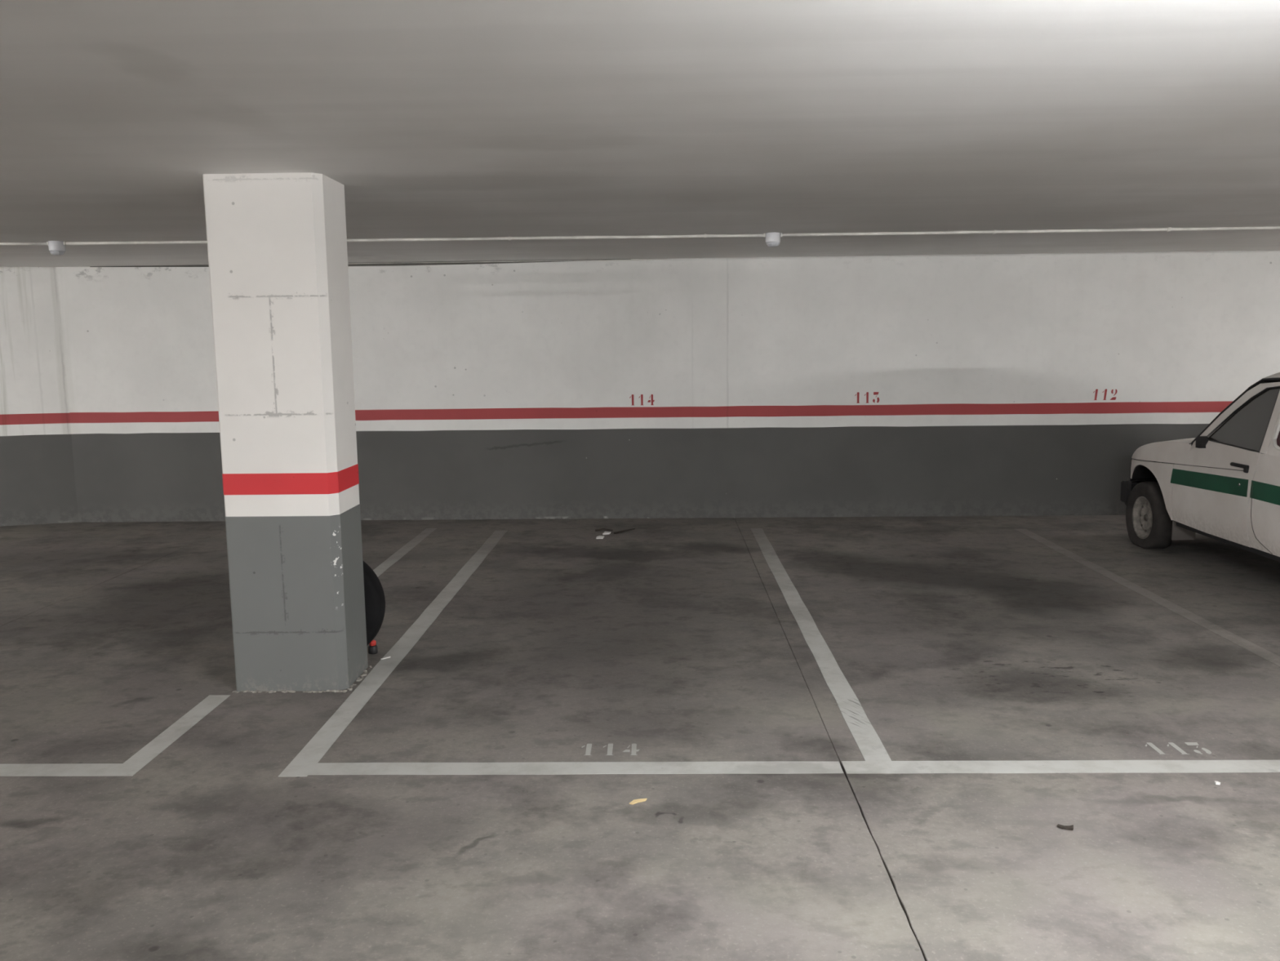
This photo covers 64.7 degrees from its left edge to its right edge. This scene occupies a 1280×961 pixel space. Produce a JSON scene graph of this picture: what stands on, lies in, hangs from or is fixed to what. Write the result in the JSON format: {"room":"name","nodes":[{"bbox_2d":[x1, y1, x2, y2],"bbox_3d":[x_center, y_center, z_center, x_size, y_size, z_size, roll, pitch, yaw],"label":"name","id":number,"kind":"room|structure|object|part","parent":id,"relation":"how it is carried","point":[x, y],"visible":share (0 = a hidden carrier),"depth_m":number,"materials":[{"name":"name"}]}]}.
{"room":"parking garage","nodes":[
{"label":"parking garage","id":0,"kind":"room"},
{"bbox_2d":[0,515,1279,960],"bbox_3d":[0.032,1.504,0.932,22.600,0.032,18.050,-1,8,1],"label":"floor","id":1,"kind":"structure","parent":0,"point":[842,738],"depth_m":4.00,"materials":[{"name":"concrete"}]},
{"bbox_2d":[202,172,372,693],"bbox_3d":[-1.647,-0.203,4.787,0.571,2.370,0.399,-1,8,1],"label":"concrete pillar","id":2,"kind":"structure","parent":1,"relation":"on","point":[277,253],"depth_m":4.64,"materials":[{"name":"white paint"}]},
{"bbox_2d":[368,640,377,653],"bbox_3d":[-1.414,0.880,5.352,0.048,0.069,0.048,-1,8,1],"label":"bottle","id":3,"kind":"object","parent":1,"relation":"on","point":[372,647],"visible":0.93,"depth_m":5.33,"materials":[{"name":"black plastic"}]},
{"bbox_2d":[362,560,385,644],"bbox_3d":[-1.609,0.644,5.198,0.582,0.582,0.165,-1,8,1],"label":"wheel","id":4,"kind":"object","parent":1,"relation":"on","point":[375,599],"visible":0.07,"depth_m":5.13,"materials":[{"name":"black rubber"}]},
{"bbox_2d":[595,535,604,538],"bbox_3d":[-0.333,0.476,8.486,0.065,0.012,0.100,-1,8,1],"label":"paper scrap","id":5,"kind":"object","parent":1,"relation":"on","point":[598,536],"visible":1,"depth_m":8.46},
{"bbox_2d":[595,528,613,531],"bbox_3d":[-0.312,0.428,8.790,0.155,0.022,0.039,0,8,4],"label":"twig","id":6,"kind":"object","parent":1,"relation":"on","point":[601,529],"visible":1,"depth_m":8.79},
{"bbox_2d":[602,531,610,534],"bbox_3d":[-0.283,0.451,8.664,0.054,0.015,0.091,1,8,11],"label":"paper scrap","id":7,"kind":"object","parent":1,"relation":"on","point":[604,532],"visible":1,"depth_m":8.65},
{"bbox_2d":[613,528,635,533],"bbox_3d":[-0.132,0.436,8.748,0.028,0.019,0.250,6,10,42],"label":"twig","id":8,"kind":"object","parent":1,"relation":"on","point":[623,531],"visible":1,"depth_m":8.72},
{"bbox_2d":[629,798,647,804],"bbox_3d":[-0.009,1.132,3.573,0.073,0.008,0.024,-5,9,-29],"label":"chip","id":9,"kind":"object","parent":1,"relation":"on","point":[634,801],"visible":1,"depth_m":3.57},
{"bbox_2d":[1057,823,1073,830],"bbox_3d":[1.406,1.145,3.345,0.050,0.011,0.028,2,8,22],"label":"dry leaf","id":10,"kind":"object","parent":1,"relation":"on","point":[1065,827],"visible":1,"depth_m":3.34,"materials":[{"name":"grey plant"}]},
{"bbox_2d":[1120,372,1279,561],"bbox_3d":[4.628,-0.106,6.272,1.635,1.641,4.085,-1,8,1],"label":"car","id":11,"kind":"object","parent":1,"relation":"on","point":[1222,483],"visible":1,"depth_m":6.74,"materials":[{"name":"white paint"}]},
{"bbox_3d":[4.667,-0.095,8.175,1.423,0.195,0.107,-1,8,1],"label":"nose panel","id":12,"kind":"part","parent":11,"relation":"part of","materials":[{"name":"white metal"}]},
{"bbox_3d":[3.922,-0.153,6.773,0.129,1.058,1.090,-1,8,1],"label":"door","id":13,"kind":"part","parent":11,"relation":"part of","materials":[{"name":"white paint"}]},
{"bbox_3d":[3.902,0.423,6.521,0.024,0.042,1.720,-1,8,1],"label":"sill","id":14,"kind":"part","parent":11,"relation":"part of","materials":[{"name":"black plastic"}]},
{"bbox_3d":[3.855,-0.083,6.502,0.026,0.048,0.185,-1,8,1],"label":"door handle","id":15,"kind":"part","parent":11,"relation":"part of","materials":[{"name":"black plastic"}]},
{"bbox_3d":[3.922,-0.421,6.591,0.106,0.407,0.657,-1,8,1],"label":"door glass","id":16,"kind":"part","parent":11,"relation":"part of","materials":[{"name":"grey glass"}]},
{"bbox_2d":[0,0,1279,266],"bbox_3d":[0.003,-0.952,0.553,22.400,0.200,17.750,-1,8,1],"label":"ceiling","id":17,"kind":"structure","parent":0,"point":[434,118],"depth_m":3.51,"materials":[{"name":"grey paint"}]},
{"bbox_2d":[46,240,66,255],"bbox_3d":[-4.113,-1.637,7.137,0.113,0.095,0.105,-7,10,-41],"label":"sensor","id":18,"kind":"object","parent":17,"relation":"attached to","point":[55,247],"visible":1,"depth_m":7.10,"materials":[{"name":"white plastic"}]},
{"bbox_2d":[0,226,1279,245],"bbox_3d":[0.129,-1.710,7.079,21.801,0.028,0.159,-1,8,1],"label":"cable conduit","id":19,"kind":"object","parent":17,"relation":"attached to","point":[1169,228],"visible":0.88,"depth_m":7.12,"materials":[{"name":"plastic"}]},
{"bbox_2d":[763,232,782,247],"bbox_3d":[0.936,-1.693,7.127,0.113,0.095,0.105,-7,10,-41],"label":"sensor","id":20,"kind":"object","parent":17,"relation":"attached to","point":[772,239],"visible":1,"depth_m":7.09,"materials":[{"name":"white plastic"}]},
{"bbox_2d":[0,249,1279,525],"bbox_3d":[0.182,-0.824,9.312,22.400,2.420,0.428,-1,8,1],"label":"wall","id":21,"kind":"structure","parent":0,"point":[1031,384],"depth_m":9.26,"materials":[{"name":"white paint"}]},
{"bbox_2d":[89,258,631,266],"bbox_3d":[-2.556,-1.961,9.188,4.950,0.032,0.010,0,8,2],"label":"trim","id":22,"kind":"structure","parent":21,"relation":"attached to","point":[467,263],"depth_m":9.17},
{"bbox_2d":[347,258,669,264],"bbox_3d":[-1.582,-1.975,9.146,3.700,0.007,0.008,0,8,2],"label":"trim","id":23,"kind":"structure","parent":21,"relation":"attached to","point":[644,259],"depth_m":9.13,"materials":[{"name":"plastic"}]}
]}

